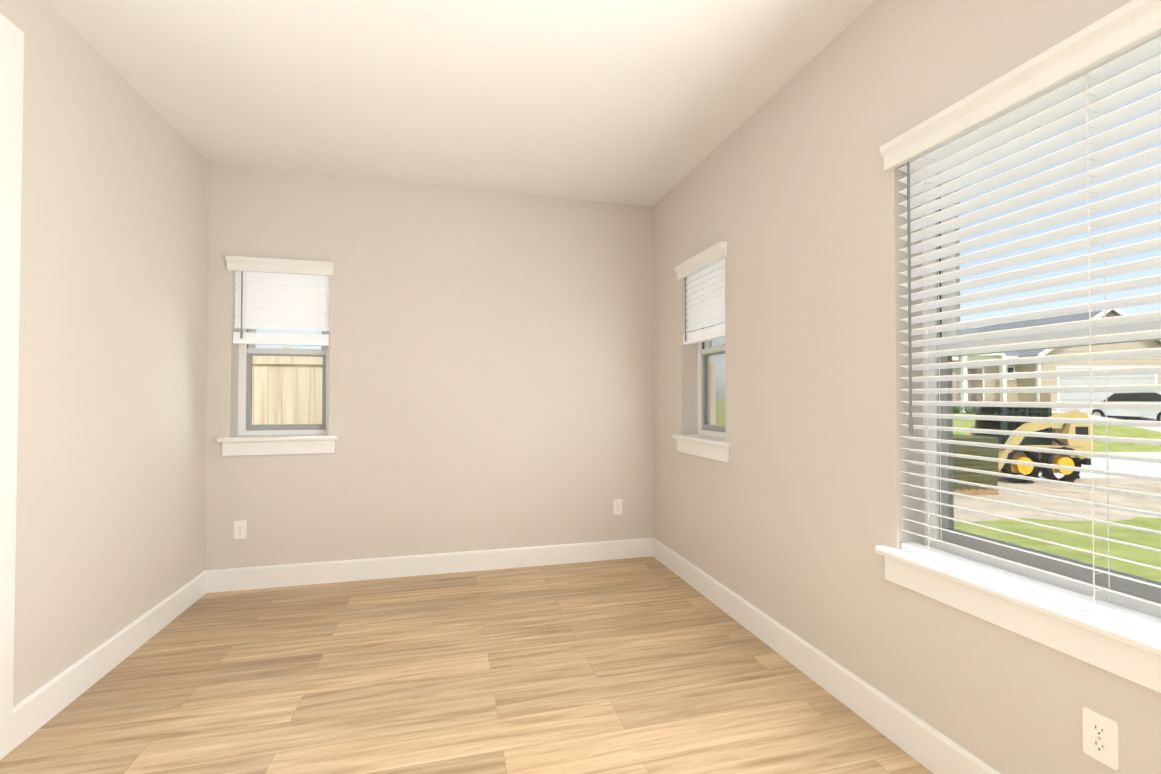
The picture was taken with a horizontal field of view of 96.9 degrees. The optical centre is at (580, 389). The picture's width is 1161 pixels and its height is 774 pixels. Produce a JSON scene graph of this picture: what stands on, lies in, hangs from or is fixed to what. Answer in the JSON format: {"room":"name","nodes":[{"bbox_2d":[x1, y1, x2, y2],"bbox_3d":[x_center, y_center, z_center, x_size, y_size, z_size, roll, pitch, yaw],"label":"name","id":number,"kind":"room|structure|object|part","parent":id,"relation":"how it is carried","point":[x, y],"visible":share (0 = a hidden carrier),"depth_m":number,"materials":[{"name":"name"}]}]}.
{"room":"empty room","nodes":[
{"label":"empty room","id":0,"kind":"room"},
{"bbox_2d":[0,0,208,705],"bbox_3d":[-1.826,-0.099,0.792,0.170,3.290,5.090,0,-1,-14],"label":"wall","id":1,"kind":"structure","parent":0,"point":[111,468],"depth_m":2.27,"materials":[{"name":"beige paint"}]},
{"bbox_2d":[0,13,23,759],"bbox_3d":[-1.960,-0.014,1.307,0.206,2.535,1.005,0,-1,-14],"label":"door frame","id":2,"kind":"structure","parent":1,"relation":"attached to","point":[11,74],"depth_m":1.78,"materials":[{"name":"white wood"}]},
{"bbox_2d":[12,571,205,749],"bbox_3d":[-2.182,1.202,2.522,0.016,0.140,1.494,0,-1,-14],"label":"baseboard","id":3,"kind":"structure","parent":1,"relation":"attached to","point":[37,709],"depth_m":2.23,"materials":[{"name":"white wood"}]},
{"bbox_2d":[205,163,653,569],"bbox_3d":[-0.925,-0.055,3.741,3.390,3.290,0.170,0,-1,-14],"label":"wall","id":4,"kind":"structure","parent":0,"point":[491,386],"depth_m":3.64,"materials":[{"name":"beige paint"}]},
{"bbox_2d":[234,520,246,538],"bbox_3d":[-2.188,0.899,3.309,0.070,0.115,0.008,0,-1,-14],"label":"electrical outlet","id":5,"kind":"object","parent":4,"relation":"attached to","point":[240,529],"visible":1,"depth_m":3.31,"materials":[{"name":"plastic"}]},
{"bbox_2d":[217,256,337,455],"bbox_3d":[-1.988,-0.214,3.460,0.700,1.277,0.232,0,-1,-14],"label":"window","id":6,"kind":"structure","parent":4,"relation":"in","point":[283,294],"depth_m":3.43,"materials":[{"name":"white plastic"}]},
{"bbox_2d":[240,271,248,339],"bbox_3d":[-2.187,-0.556,3.366,0.024,0.468,0.071,0,-1,7],"label":"blind cord","id":7,"kind":"object","parent":6,"relation":"hanging from","point":[241,334],"depth_m":3.34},
{"bbox_3d":[-1.979,0.365,3.416,0.700,0.118,0.160,0,-1,-14],"label":"back window sill apron","id":8,"kind":"part","parent":6,"relation":"part of","materials":[{"name":"white wood"}]},
{"bbox_3d":[-2.008,-0.260,3.538,0.580,1.135,0.072,0,-1,-14],"label":"vinyl frame","id":9,"kind":"part","parent":6,"relation":"part of","materials":[{"name":"white plastic"}]},
{"bbox_2d":[317,290,319,341],"bbox_3d":[-1.771,-0.555,3.481,0.002,0.468,0.055,0,-1,-14],"label":"blind cord","id":10,"kind":"object","parent":6,"relation":"hanging from","point":[318,290],"depth_m":3.45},
{"bbox_2d":[204,538,652,592],"bbox_3d":[-0.902,1.219,3.632,3.050,0.140,0.016,0,-1,-14],"label":"baseboard","id":11,"kind":"structure","parent":4,"relation":"attached to","point":[248,578],"depth_m":3.57,"materials":[{"name":"white wood"}]},
{"bbox_2d":[613,499,621,514],"bbox_3d":[0.287,0.899,3.948,0.070,0.115,0.008,0,-1,-14],"label":"electrical outlet","id":12,"kind":"object","parent":4,"relation":"attached to","point":[617,506],"visible":1,"depth_m":3.94,"materials":[{"name":"plastic"}]},
{"bbox_2d":[45,0,874,206],"bbox_3d":[-0.773,-1.639,1.175,4.990,0.300,5.860,0,-1,-14],"label":"ceiling","id":13,"kind":"structure","parent":0,"point":[651,103],"depth_m":2.44,"materials":[{"name":"white paint"}]},
{"bbox_2d":[0,556,932,773],"bbox_3d":[-0.918,1.401,1.092,4.690,0.300,5.260,0,-1,-14],"label":"floor","id":14,"kind":"structure","parent":0,"point":[647,665],"depth_m":2.16,"materials":[{"name":"brown wood"}]},
{"bbox_2d":[653,0,1160,773],"bbox_3d":[1.291,-0.087,1.597,0.170,3.290,5.090,0,-1,-14],"label":"wall","id":15,"kind":"structure","parent":0,"point":[793,512],"depth_m":2.09,"materials":[{"name":"beige paint"}]},
{"bbox_2d":[675,241,726,437],"bbox_3d":[0.844,-0.276,3.297,0.232,1.159,0.624,0,-1,-14],"label":"window","id":16,"kind":"structure","parent":15,"relation":"in","point":[705,269],"depth_m":3.36,"materials":[{"name":"white plastic"}]},
{"bbox_2d":[685,276,690,341],"bbox_3d":[0.745,-0.558,3.501,0.071,0.460,0.024,0,-1,7],"label":"blind cord","id":17,"kind":"object","parent":16,"relation":"hanging from","point":[685,304],"visible":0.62,"depth_m":3.48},
{"bbox_3d":[0.921,-0.264,3.317,0.072,1.135,0.580,0,-1,-14],"label":"vinyl frame","id":18,"kind":"part","parent":16,"relation":"part of","materials":[{"name":"white plastic"}]},
{"bbox_2d":[673,434,730,462],"bbox_3d":[0.809,0.362,3.279,0.160,0.118,0.700,0,-1,-14],"label":"window sill","id":19,"kind":"structure","parent":15,"relation":"attached to","point":[712,447],"depth_m":3.20,"materials":[{"name":"white wood"}]},
{"bbox_2d":[653,538,1000,773],"bbox_3d":[1.182,1.189,1.629,0.016,0.140,4.904,0,-1,-14],"label":"baseboard","id":20,"kind":"structure","parent":15,"relation":"attached to","point":[927,745],"depth_m":2.08,"materials":[{"name":"white wood"}]},
{"bbox_2d":[875,545,1160,692],"bbox_3d":[1.401,0.618,0.982,0.160,0.118,1.924,0,-1,-14],"label":"window sill","id":21,"kind":"structure","parent":15,"relation":"attached to","point":[1127,651],"depth_m":1.39,"materials":[{"name":"white wood"}]},
{"bbox_2d":[880,0,1160,634],"bbox_3d":[1.436,-0.170,1.002,0.232,1.459,1.848,0,-1,-14],"label":"window blinds","id":22,"kind":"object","parent":15,"relation":"in","point":[1042,96],"depth_m":1.44,"materials":[{"name":"white plastic"}]},
{"bbox_2d":[907,161,912,434],"bbox_3d":[1.154,-0.328,1.806,0.012,0.970,0.012,1,-1,-32],"label":"blind cord","id":23,"kind":"object","parent":22,"relation":"hanging from","point":[909,306],"depth_m":1.80,"materials":[{"name":"grey plastic"}]},
{"bbox_2d":[924,153,941,551],"bbox_3d":[1.202,-0.139,1.755,0.055,1.371,0.002,0,-1,-14],"label":"blind cord","id":24,"kind":"object","parent":22,"relation":"hanging from","point":[924,153],"depth_m":1.75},
{"bbox_2d":[1086,70,1109,604],"bbox_3d":[1.317,-0.146,1.310,0.055,1.371,0.002,0,-1,-14],"label":"blind cord","id":25,"kind":"object","parent":22,"relation":"hanging from","point":[1087,110],"depth_m":1.31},
{"bbox_2d":[1082,707,1118,769],"bbox_3d":[1.281,0.858,1.269,0.008,0.115,0.070,0,-1,-14],"label":"outlet","id":26,"kind":"object","parent":15,"relation":"attached to","point":[1100,738],"visible":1,"depth_m":1.26,"materials":[{"name":"plastic"}]},
{"label":"outside","id":27,"kind":"structure","parent":0,"visible":0},
{"bbox_2d":[720,413,1160,581],"bbox_3d":[23.803,2.177,50.519,230.000,1.240,180.000,0,-1,-1],"label":"ground","id":28,"kind":"structure","parent":27,"point":[1128,518],"depth_m":8.68,"materials":[{"name":"green plant"}]},
{"bbox_2d":[252,356,321,435],"bbox_3d":[-3.030,0.764,5.901,10.098,2.358,0.128,0,-1,-14],"label":"fence","id":29,"kind":"object","parent":28,"relation":"on","point":[303,389],"depth_m":5.79,"materials":[{"name":"brown wood"}]},
{"bbox_2d":[953,400,974,413],"bbox_3d":[18.052,0.905,26.342,8.365,0.773,0.899,0,-1,-3],"label":"shrubs","id":30,"kind":"object","parent":28,"relation":"on","point":[957,409],"depth_m":26.16,"materials":[{"name":"green plant"}]},
{"bbox_2d":[953,434,998,495],"bbox_3d":[7.155,1.493,10.683,2.375,1.228,1.049,0,-1,-5],"label":"pallets","id":31,"kind":"object","parent":28,"relation":"on","point":[992,466],"depth_m":10.26,"materials":[{"name":"brown wood"}]},
{"bbox_2d":[966,400,1094,483],"bbox_3d":[10.493,1.212,12.455,2.568,1.900,1.672,0,-1,1],"label":"skid steer","id":32,"kind":"object","parent":28,"relation":"on","point":[1044,428],"depth_m":11.79,"materials":[{"name":"metal"}]},
{"bbox_2d":[952,308,1160,412],"bbox_3d":[22.068,-1.245,31.502,17.950,6.110,10.730,0,-1,-1],"label":"house","id":33,"kind":"structure","parent":28,"relation":"on","point":[1148,379],"depth_m":26.70,"materials":[{"name":"concrete"}]},
{"bbox_2d":[1056,413,1160,431],"bbox_3d":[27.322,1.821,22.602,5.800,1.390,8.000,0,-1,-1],"label":"driveway","id":34,"kind":"structure","parent":28,"relation":"on","point":[1157,429],"depth_m":24.60,"materials":[{"name":"concrete"}]},
{"bbox_2d":[1077,392,1160,420],"bbox_3d":[26.388,0.848,23.958,1.930,1.520,4.770,0,-1,-1],"label":"parked car","id":35,"kind":"object","parent":34,"relation":"on","point":[1144,397],"depth_m":23.82,"materials":[{"name":"metal"}]}
]}

